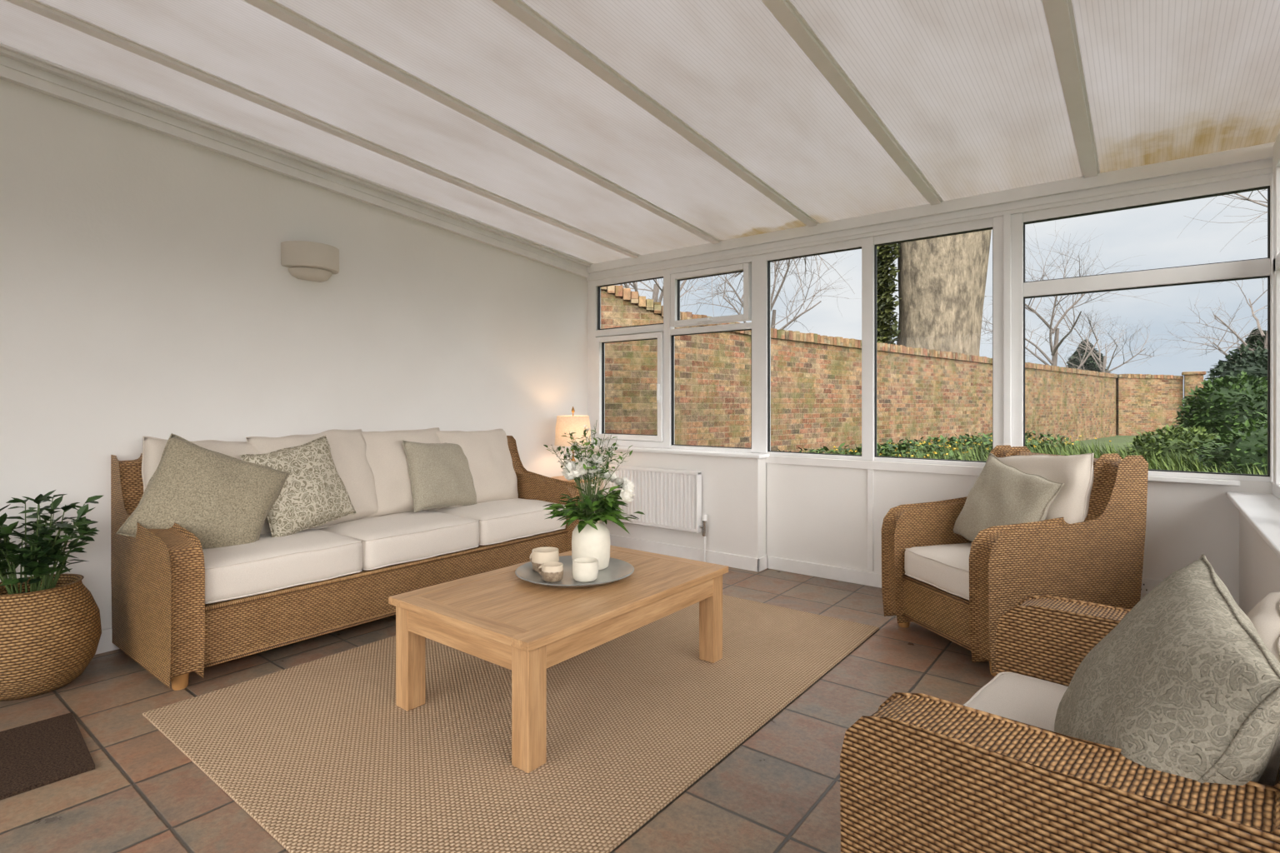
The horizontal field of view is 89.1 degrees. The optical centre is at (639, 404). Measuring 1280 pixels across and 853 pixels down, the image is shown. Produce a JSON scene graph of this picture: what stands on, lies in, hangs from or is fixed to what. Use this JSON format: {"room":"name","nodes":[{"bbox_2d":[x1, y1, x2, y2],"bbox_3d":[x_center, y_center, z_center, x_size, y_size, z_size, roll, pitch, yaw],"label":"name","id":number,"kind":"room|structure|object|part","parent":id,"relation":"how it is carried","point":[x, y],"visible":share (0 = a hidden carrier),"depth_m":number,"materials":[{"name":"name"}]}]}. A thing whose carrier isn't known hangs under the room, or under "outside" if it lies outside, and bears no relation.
{"room":"sunroom","nodes":[
{"label":"sunroom","id":0,"kind":"room"},
{"bbox_2d":[0,574,101,701],"bbox_3d":[-2.687,1.022,2.869,0.480,0.453,0.480,0,0,38],"label":"basket","id":1,"kind":"object","parent":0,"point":[51,630],"depth_m":2.76,"materials":[{"name":"brown wicker"}]},
{"bbox_2d":[0,79,587,629],"bbox_3d":[-2.388,-0.265,3.842,0.200,3.030,6.100,0,0,38],"label":"wall","id":2,"kind":"structure","parent":0,"point":[146,291],"depth_m":3.66,"materials":[{"name":"white paint"}]},
{"bbox_2d":[95,627,119,654],"bbox_3d":[-2.320,1.192,3.753,0.018,0.115,5.644,0,0,38],"label":"baseboard","id":3,"kind":"structure","parent":2,"relation":"attached to","point":[105,645],"depth_m":3.27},
{"bbox_2d":[0,43,594,278],"bbox_3d":[-2.239,-1.469,3.789,0.100,0.588,5.800,0,0,38],"label":"crown molding","id":4,"kind":"object","parent":2,"relation":"attached to","point":[19,67],"depth_m":3.74,"materials":[{"name":"white plastic"}]},
{"bbox_2d":[280,240,339,282],"bbox_3d":[-2.008,-0.880,4.027,0.170,0.210,0.340,0,0,38],"label":"wall sconce","id":5,"kind":"object","parent":2,"relation":"attached to","point":[309,261],"visible":1,"depth_m":3.96,"materials":[{"name":"ceramic"}]},
{"bbox_2d":[0,566,994,852],"bbox_3d":[-0.495,1.300,2.358,5.010,0.100,6.100,0,0,38],"label":"floor","id":6,"kind":"structure","parent":0,"point":[778,791],"depth_m":2.27,"materials":[{"name":"terracotta tile"},{"name":"grout"}]},
{"bbox_2d":[0,712,94,800],"bbox_3d":[-2.209,1.243,2.256,0.576,0.014,0.420,0,0,43],"label":"doormat","id":7,"kind":"object","parent":6,"relation":"on","point":[38,754],"visible":1,"depth_m":2.28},
{"bbox_2d":[0,490,103,701],"bbox_3d":[-2.700,0.815,2.866,0.544,0.866,0.510,0,0,-21],"label":"potted plant","id":8,"kind":"object","parent":6,"relation":"on","point":[51,629],"visible":1,"depth_m":2.79,"materials":[{"name":"brown wicker"}]},
{"bbox_2d":[110,427,582,690],"bbox_3d":[-1.583,0.697,4.018,0.936,1.106,2.630,0,0,38],"label":"sofa","id":9,"kind":"object","parent":6,"relation":"on","point":[227,551],"visible":0.98,"depth_m":3.39,"materials":[{"name":"wicker"}]},
{"bbox_3d":[-2.313,0.733,3.088,0.936,0.951,0.125,0,0,38],"label":"arm","id":10,"kind":"part","parent":9,"relation":"part of","materials":[{"name":"wicker"}]},
{"bbox_2d":[140,437,270,534],"bbox_3d":[-2.261,0.475,3.478,0.268,0.596,0.675,-23,-19,38],"label":"cushion","id":11,"kind":"object","parent":9,"relation":"on","point":[152,456],"depth_m":3.43,"materials":[{"name":"beige fabric"}]},
{"bbox_2d":[202,528,363,604],"bbox_3d":[-1.961,0.804,3.381,0.680,0.216,0.783,0,0,38],"label":"seat cushion","id":12,"kind":"object","parent":9,"relation":"on","point":[268,565],"depth_m":3.18,"materials":[{"name":"beige fabric"}]},
{"bbox_2d":[245,429,382,528],"bbox_3d":[-1.911,0.454,3.861,0.267,0.595,0.704,-22,-10,34],"label":"cushion","id":13,"kind":"object","parent":9,"relation":"on","point":[355,454],"depth_m":3.91,"materials":[{"name":"beige fabric"}]},
{"bbox_2d":[316,510,479,570],"bbox_3d":[-1.484,0.804,3.988,0.678,0.216,0.779,0,0,38],"label":"seat cushion","id":14,"kind":"object","parent":9,"relation":"on","point":[391,540],"depth_m":3.79,"materials":[{"name":"beige fabric"}]},
{"bbox_2d":[360,427,441,515],"bbox_3d":[-1.607,0.449,4.310,0.263,0.597,0.770,-22,-14,36],"label":"cushion","id":15,"kind":"object","parent":9,"relation":"on","point":[387,487],"depth_m":4.15,"materials":[{"name":"beige fabric"}]},
{"bbox_2d":[433,429,519,508],"bbox_3d":[-1.194,0.472,4.775,0.274,0.595,0.677,-22,-13,33],"label":"cushion","id":16,"kind":"object","parent":9,"relation":"on","point":[482,462],"depth_m":4.65,"materials":[{"name":"beige fabric"}]},
{"bbox_2d":[429,498,565,545],"bbox_3d":[-1.012,0.803,4.593,0.678,0.218,0.780,0,0,38],"label":"seat cushion","id":17,"kind":"object","parent":9,"relation":"on","point":[502,522],"depth_m":4.38,"materials":[{"name":"beige fabric"}]},
{"bbox_3d":[-0.811,0.733,5.004,0.936,0.951,0.125,0,0,38],"label":"arm","id":18,"kind":"part","parent":9,"relation":"part of","materials":[{"name":"wicker"}]},
{"bbox_2d":[142,595,879,852],"bbox_3d":[-0.333,1.244,3.108,2.000,0.010,2.840,0,0,38],"label":"rug","id":19,"kind":"object","parent":6,"relation":"on","point":[321,753],"visible":0.69,"depth_m":2.43,"materials":[{"name":"carpet"}]},
{"bbox_2d":[388,545,728,773],"bbox_3d":[-0.299,1.014,2.916,0.840,0.448,1.300,0,0,38],"label":"coffee table","id":20,"kind":"object","parent":19,"relation":"on","point":[497,617],"visible":0.87,"depth_m":2.58,"materials":[{"name":"brown wood"}]},
{"bbox_2d":[515,555,634,588],"bbox_3d":[-0.298,0.774,2.991,0.544,0.031,0.544,0,0,38],"label":"serving tray","id":21,"kind":"object","parent":20,"relation":"on","point":[617,570],"visible":0.59,"depth_m":2.96,"materials":[{"name":"grey metal"}]},
{"bbox_2d":[530,546,559,572],"bbox_3d":[-0.450,0.734,3.054,0.139,0.098,0.128,0,0,-8],"label":"coffee mug","id":22,"kind":"object","parent":21,"relation":"on","point":[538,556],"visible":0.59,"depth_m":3.01,"materials":[{"name":"beige ceramic"}]},
{"bbox_2d":[537,561,563,582],"bbox_3d":[-0.399,0.747,2.883,0.116,0.072,0.096,0,0,-3],"label":"coffee mug","id":23,"kind":"object","parent":21,"relation":"on","point":[552,572],"visible":1,"depth_m":2.85,"materials":[{"name":"beige ceramic"}]},
{"bbox_2d":[572,557,598,582],"bbox_3d":[-0.243,0.739,2.891,0.116,0.088,0.116,0,0,38],"label":"ceramic cup","id":24,"kind":"object","parent":21,"relation":"on","point":[584,569],"visible":1,"depth_m":2.85,"materials":[{"name":"white ceramic"}]},
{"bbox_2d":[542,423,644,570],"bbox_3d":[-0.248,0.430,3.094,0.461,0.707,0.462,0,0,-31],"label":"flower vase","id":25,"kind":"object","parent":21,"relation":"on","point":[591,537],"visible":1,"depth_m":3.06,"materials":[{"name":"beige ceramic"}]},
{"bbox_2d":[550,475,595,484],"bbox_3d":[-0.569,0.941,5.529,0.410,0.622,0.410,0,0,38],"label":"side table","id":26,"kind":"object","parent":6,"relation":"on","point":[561,477],"visible":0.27,"depth_m":5.43,"materials":[{"name":"brown wood"}]},
{"bbox_2d":[554,406,591,462],"bbox_3d":[-0.569,0.325,5.529,0.314,0.610,0.314,0,0,38],"label":"table lamp","id":27,"kind":"object","parent":26,"relation":"on","point":[564,424],"visible":0.65,"depth_m":5.40,"materials":[{"name":"beige fabric"}]},
{"bbox_3d":[-0.569,0.225,5.529,0.314,0.250,0.314,0,0,38],"label":"lamp shade","id":28,"kind":"part","parent":27,"relation":"part of","materials":[{"name":"white fabric"}]},
{"bbox_3d":[-0.567,0.325,5.513,0.160,0.610,0.160,0,0,38],"label":"stem","id":29,"kind":"part","parent":27,"relation":"part of","materials":[{"name":"gold metal"}]},
{"bbox_2d":[881,445,1148,676],"bbox_3d":[1.911,0.745,3.412,0.917,1.010,0.800,0,0,-14],"label":"armchair","id":30,"kind":"object","parent":6,"relation":"on","point":[1031,524],"visible":0.91,"depth_m":3.14,"materials":[{"name":"wicker"}]},
{"bbox_2d":[905,542,971,599],"bbox_3d":[1.819,0.857,3.389,0.656,0.191,0.576,0,0,-14],"label":"seat cushion","id":31,"kind":"object","parent":30,"relation":"on","point":[942,569],"depth_m":3.35,"materials":[{"name":"beige fabric"}]},
{"bbox_3d":[1.829,0.728,3.742,0.917,0.961,0.120,0,0,-14],"label":"arm","id":32,"kind":"part","parent":30,"relation":"part of","materials":[{"name":"wicker"}]},
{"bbox_2d":[994,453,1095,524],"bbox_3d":[2.071,0.529,3.408,0.214,0.560,0.600,17,-11,-16],"label":"cushion","id":33,"kind":"object","parent":30,"relation":"on","point":[1075,502],"depth_m":3.19,"materials":[{"name":"beige fabric"}]},
{"bbox_3d":[1.992,0.728,3.082,0.917,0.961,0.120,0,0,-14],"label":"arm","id":34,"kind":"part","parent":30,"relation":"part of","materials":[{"name":"wicker"}]},
{"bbox_2d":[840,553,1279,852],"bbox_3d":[1.091,0.796,1.456,1.140,0.907,0.787,0,0,-45],"label":"armchair","id":35,"kind":"object","parent":6,"relation":"on","point":[1153,727],"visible":1,"depth_m":1.16,"materials":[{"name":"wicker"}]},
{"bbox_2d":[962,670,1070,732],"bbox_3d":[1.024,0.884,1.524,0.842,0.172,0.569,0,0,-45],"label":"seat cushion","id":36,"kind":"object","parent":35,"relation":"on","point":[1035,698],"depth_m":1.79,"materials":[{"name":"beige fabric"}]},
{"bbox_3d":[0.741,0.843,1.107,0.150,0.681,0.787,0,0,-45],"label":"arm","id":37,"kind":"part","parent":35,"relation":"part of","materials":[{"name":"wicker"}]},
{"bbox_3d":[1.442,0.843,1.806,0.150,0.681,0.787,0,0,-45],"label":"arm","id":38,"kind":"part","parent":35,"relation":"part of","materials":[{"name":"wicker"}]},
{"bbox_2d":[1245,590,1279,786],"bbox_3d":[1.264,0.669,1.354,0.747,0.477,0.175,0,14,-45],"label":"cushion","id":39,"kind":"object","parent":35,"relation":"on","point":[1265,618],"depth_m":1.29,"materials":[{"name":"beige fabric"}]},
{"bbox_2d":[0,0,1279,264],"bbox_3d":[-0.363,-1.536,2.349,5.030,0.512,6.250,0,0,38],"label":"ceiling","id":40,"kind":"structure","parent":0,"point":[971,91],"depth_m":3.02,"materials":[{"name":"white plastic"}]},
{"bbox_2d":[5,0,1100,258],"bbox_3d":[-0.508,-1.520,2.432,3.364,0.485,5.800,0,0,38],"label":"roof beams","id":41,"kind":"structure","parent":40,"relation":"attached to","point":[1059,14],"depth_m":3.04,"materials":[{"name":"white plastic"}]},
{"bbox_2d":[586,141,1274,281],"bbox_3d":[1.417,-1.222,4.636,4.810,0.145,0.135,0,0,38],"label":"beam","id":42,"kind":"structure","parent":40,"relation":"attached to","point":[1257,160],"depth_m":4.02,"materials":[{"name":"white plastic"}]},
{"bbox_2d":[577,448,766,558],"bbox_3d":[0.196,0.828,5.476,1.850,0.845,0.140,0,0,38],"label":"wall","id":43,"kind":"structure","parent":0,"point":[734,489],"depth_m":5.05,"materials":[{"name":"white paint"}]},
{"bbox_2d":[587,269,674,448],"bbox_3d":[-0.111,-0.386,5.818,0.945,1.528,0.120,0,0,38],"label":"window","id":44,"kind":"structure","parent":43,"relation":"in","point":[597,337],"depth_m":5.80,"materials":[{"name":"white plastic"}]},
{"bbox_2d":[670,253,770,453],"bbox_3d":[0.617,-0.386,5.247,0.905,1.528,0.120,0,0,38],"label":"window","id":45,"kind":"structure","parent":43,"relation":"in","point":[754,268],"depth_m":5.04,"materials":[{"name":"white plastic"}]},
{"bbox_2d":[768,555,881,588],"bbox_3d":[2.016,1.202,4.126,2.640,0.095,0.018,0,0,38],"label":"baseboard","id":46,"kind":"structure","parent":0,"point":[857,577],"depth_m":4.65,"materials":[{"name":"white wood"}]},
{"bbox_2d":[766,455,1272,608],"bbox_3d":[1.434,0.820,4.657,4.810,0.860,0.100,0,0,38],"label":"wall","id":47,"kind":"structure","parent":0,"point":[818,515],"depth_m":4.39,"materials":[{"name":"white paint"}]},
{"bbox_2d":[603,464,707,562],"bbox_3d":[0.115,0.890,5.393,1.045,0.720,0.088,0,0,38],"label":"radiator","id":48,"kind":"object","parent":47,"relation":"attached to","point":[667,498],"visible":0.67,"depth_m":5.28,"materials":[{"name":"metal"}]},
{"bbox_2d":[582,445,769,459],"bbox_3d":[0.197,0.392,5.453,1.880,0.027,0.175,0,0,38],"label":"sill","id":49,"kind":"structure","parent":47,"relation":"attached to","point":[715,453],"depth_m":5.22,"materials":[{"name":"white plastic"}]},
{"bbox_2d":[610,534,767,572],"bbox_3d":[0.191,1.200,5.457,1.866,0.100,0.136,0,0,38],"label":"baseboard","id":50,"kind":"structure","parent":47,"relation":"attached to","point":[753,564],"depth_m":5.19,"materials":[{"name":"white wood"}]},
{"bbox_2d":[765,455,984,571],"bbox_3d":[1.592,0.771,4.461,1.680,0.758,0.015,0,0,38],"label":"frames","id":51,"kind":"object","parent":47,"relation":"attached to","point":[871,466],"depth_m":4.46,"materials":[{"name":"white plastic"}]},
{"bbox_2d":[766,217,993,466],"bbox_3d":[1.591,-0.380,4.509,1.540,1.540,0.080,0,0,38],"label":"window","id":52,"kind":"structure","parent":47,"relation":"in","point":[868,246],"depth_m":4.47,"materials":[{"name":"white plastic"}]},
{"bbox_2d":[993,173,1273,482],"bbox_3d":[2.734,-0.380,3.600,1.380,1.540,0.100,0,0,38],"label":"window","id":53,"kind":"structure","parent":47,"relation":"in","point":[1011,290],"depth_m":3.78,"materials":[{"name":"white plastic"}]},
{"bbox_2d":[1140,577,1167,594],"bbox_3d":[2.783,0.993,3.525,0.150,0.085,0.018,0,0,38],"label":"wall socket","id":54,"kind":"object","parent":47,"relation":"attached to","point":[1149,586],"depth_m":3.53,"materials":[{"name":"white plastic"}]},
{"bbox_2d":[1147,475,1239,485],"bbox_3d":[2.643,0.403,3.614,1.020,0.025,0.050,0,0,38],"label":"window sill","id":55,"kind":"structure","parent":47,"relation":"in","point":[1153,478],"depth_m":3.39,"materials":[{"name":"white plastic"}]},
{"bbox_2d":[1239,511,1279,617],"bbox_3d":[1.373,0.863,0.957,0.260,0.775,5.800,0,0,38],"label":"wall","id":56,"kind":"structure","parent":0,"point":[1259,567],"depth_m":2.83,"materials":[{"name":"white paint"}]},
{"bbox_2d":[1225,491,1279,559],"bbox_3d":[1.330,0.463,0.991,0.250,0.025,5.800,0,0,38],"label":"window sill","id":57,"kind":"structure","parent":56,"relation":"attached to","point":[1262,512],"depth_m":2.69,"materials":[{"name":"white plastic"}]},
{"bbox_3d":[1.330,0.463,0.991,0.250,0.025,5.800,0,0,38],"label":"sill","id":58,"kind":"part","parent":57,"relation":"part of","materials":[{"name":"white plastic"}]},
{"bbox_2d":[1271,130,1279,499],"bbox_3d":[1.393,-0.654,0.941,0.070,2.209,5.800,0,0,38],"label":"window","id":59,"kind":"structure","parent":56,"relation":"in","point":[1276,159],"depth_m":3.15,"materials":[{"name":"white plastic"}]},
{"label":"outside","id":60,"kind":"structure","parent":0,"visible":0},
{"bbox_2d":[1057,435,1194,471],"bbox_3d":[33.937,1.180,43.281,120.000,0.300,170.000,0,0,38],"label":"lawn","id":61,"kind":"structure","parent":60,"point":[1117,440],"depth_m":17.66,"materials":[{"name":"green plant"}]},
{"bbox_2d":[620,277,708,302],"bbox_3d":[-0.838,-2.192,14.389,5.208,6.883,5.964,0,0,42],"label":"bare tree","id":62,"kind":"object","parent":61,"relation":"on","point":[656,287],"visible":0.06,"depth_m":14.45,"materials":[{"name":"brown plant"}]},
{"bbox_2d":[680,255,859,330],"bbox_3d":[4.078,-2.704,20.738,5.885,7.909,4.654,0,0,-5],"label":"bare tree","id":63,"kind":"object","parent":61,"relation":"on","point":[773,316],"visible":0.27,"depth_m":20.71,"materials":[{"name":"brown plant"}]},
{"bbox_2d":[658,230,991,355],"bbox_3d":[5.333,-4.823,16.076,15.735,12.146,9.761,0,0,21],"label":"plane tree","id":64,"kind":"object","parent":61,"relation":"on","point":[942,281],"visible":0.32,"depth_m":15.24,"materials":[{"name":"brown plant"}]},
{"bbox_2d":[795,443,861,454],"label":"plants","id":65,"kind":"object","parent":61,"relation":"on","point":[857,451],"depth_m":8.50,"materials":[{"name":"green plant"}]},
{"bbox_2d":[600,285,1116,454],"bbox_3d":[7.356,-0.075,13.852,21.459,2.811,0.883,0,0,-41],"label":"wall","id":66,"kind":"structure","parent":61,"relation":"on","point":[816,379],"depth_m":9.20,"materials":[{"name":"brick"}]},
{"bbox_2d":[876,432,992,461],"label":"plants","id":67,"kind":"object","parent":61,"relation":"on","point":[974,448],"depth_m":9.70,"materials":[{"name":"green plant"}]},
{"bbox_2d":[980,224,1159,369],"bbox_3d":[14.414,-2.656,23.129,5.374,7.813,6.901,0,0,-25],"label":"bare tree","id":68,"kind":"object","parent":61,"relation":"on","point":[1054,349],"visible":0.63,"depth_m":22.77,"materials":[{"name":"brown plant"}]},
{"bbox_2d":[1065,339,1110,373],"bbox_3d":[27.183,-1.350,39.367,5.513,5.200,5.298,0,0,38],"label":"conifer tree","id":69,"kind":"object","parent":61,"relation":"on","point":[1090,362],"visible":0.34,"depth_m":39.26,"materials":[{"name":"green plant"}]},
{"bbox_2d":[1045,308,1169,373],"bbox_3d":[24.500,-2.153,34.370,5.762,6.806,6.742,0,0,27],"label":"bare tree","id":70,"kind":"object","parent":61,"relation":"on","point":[1101,367],"visible":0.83,"depth_m":34.29,"materials":[{"name":"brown plant"}]},
{"bbox_2d":[1025,430,1267,474],"label":"plants","id":71,"kind":"object","parent":61,"relation":"on","point":[1035,446],"depth_m":10.36,"materials":[{"name":"green plant"}]},
{"bbox_2d":[1115,374,1183,435],"bbox_3d":[16.628,0.172,21.323,1.948,2.316,0.492,0,0,9],"label":"wall","id":72,"kind":"structure","parent":61,"relation":"on","point":[1147,402],"depth_m":21.20,"materials":[{"name":"brick"}]},
{"bbox_2d":[1122,424,1225,469],"bbox_3d":[8.836,0.850,10.598,1.618,1.040,1.553,0,0,38],"label":"shrub","id":73,"kind":"object","parent":61,"relation":"on","point":[1169,439],"visible":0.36,"depth_m":10.40,"materials":[{"name":"green plant"}]},
{"bbox_2d":[1181,371,1206,400],"bbox_3d":[17.734,0.100,20.818,0.580,2.260,0.570,0,0,38],"label":"gate pier","id":74,"kind":"structure","parent":61,"relation":"on","point":[1192,379],"depth_m":20.66,"materials":[{"name":"brick"}]},
{"bbox_2d":[1154,260,1267,363],"bbox_3d":[25.247,-2.580,26.032,6.019,7.659,8.168,0,0,-28],"label":"bare tree","id":75,"kind":"object","parent":61,"relation":"on","point":[1258,324],"visible":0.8,"depth_m":26.80,"materials":[{"name":"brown plant"}]},
{"bbox_2d":[1172,370,1267,442],"bbox_3d":[11.183,0.322,12.236,1.858,1.895,1.855,0,0,-16],"label":"shrub","id":76,"kind":"object","parent":61,"relation":"on","point":[1218,408],"visible":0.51,"depth_m":11.87,"materials":[{"name":"green plant"}]},
{"bbox_2d":[1177,189,1267,250],"bbox_3d":[14.897,-4.869,11.485,12.317,12.239,11.767,0,0,-11],"label":"bare tree","id":77,"kind":"object","parent":61,"relation":"on","point":[1237,194],"visible":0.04,"depth_m":15.15,"materials":[{"name":"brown plant"}]},
{"bbox_2d":[1192,411,1267,474],"bbox_3d":[8.298,0.789,8.124,2.121,1.467,2.102,0,0,38],"label":"shrub","id":78,"kind":"object","parent":61,"relation":"on","point":[1251,445],"visible":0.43,"depth_m":8.14,"materials":[{"name":"green plant"}]},
{"bbox_2d":[1205,344,1267,386],"bbox_3d":[21.185,-0.350,21.523,4.559,3.638,4.395,0,0,38],"label":"hedge","id":79,"kind":"object","parent":61,"relation":"on","point":[1255,364],"visible":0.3,"depth_m":21.47,"materials":[{"name":"green plant"}]},
{"bbox_2d":[1209,329,1265,376],"bbox_3d":[30.425,-1.250,31.752,5.800,5.000,5.749,0,0,38],"label":"conifer tree","id":80,"kind":"object","parent":61,"relation":"on","point":[1251,341],"visible":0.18,"depth_m":31.83,"materials":[{"name":"green plant"}]}
]}

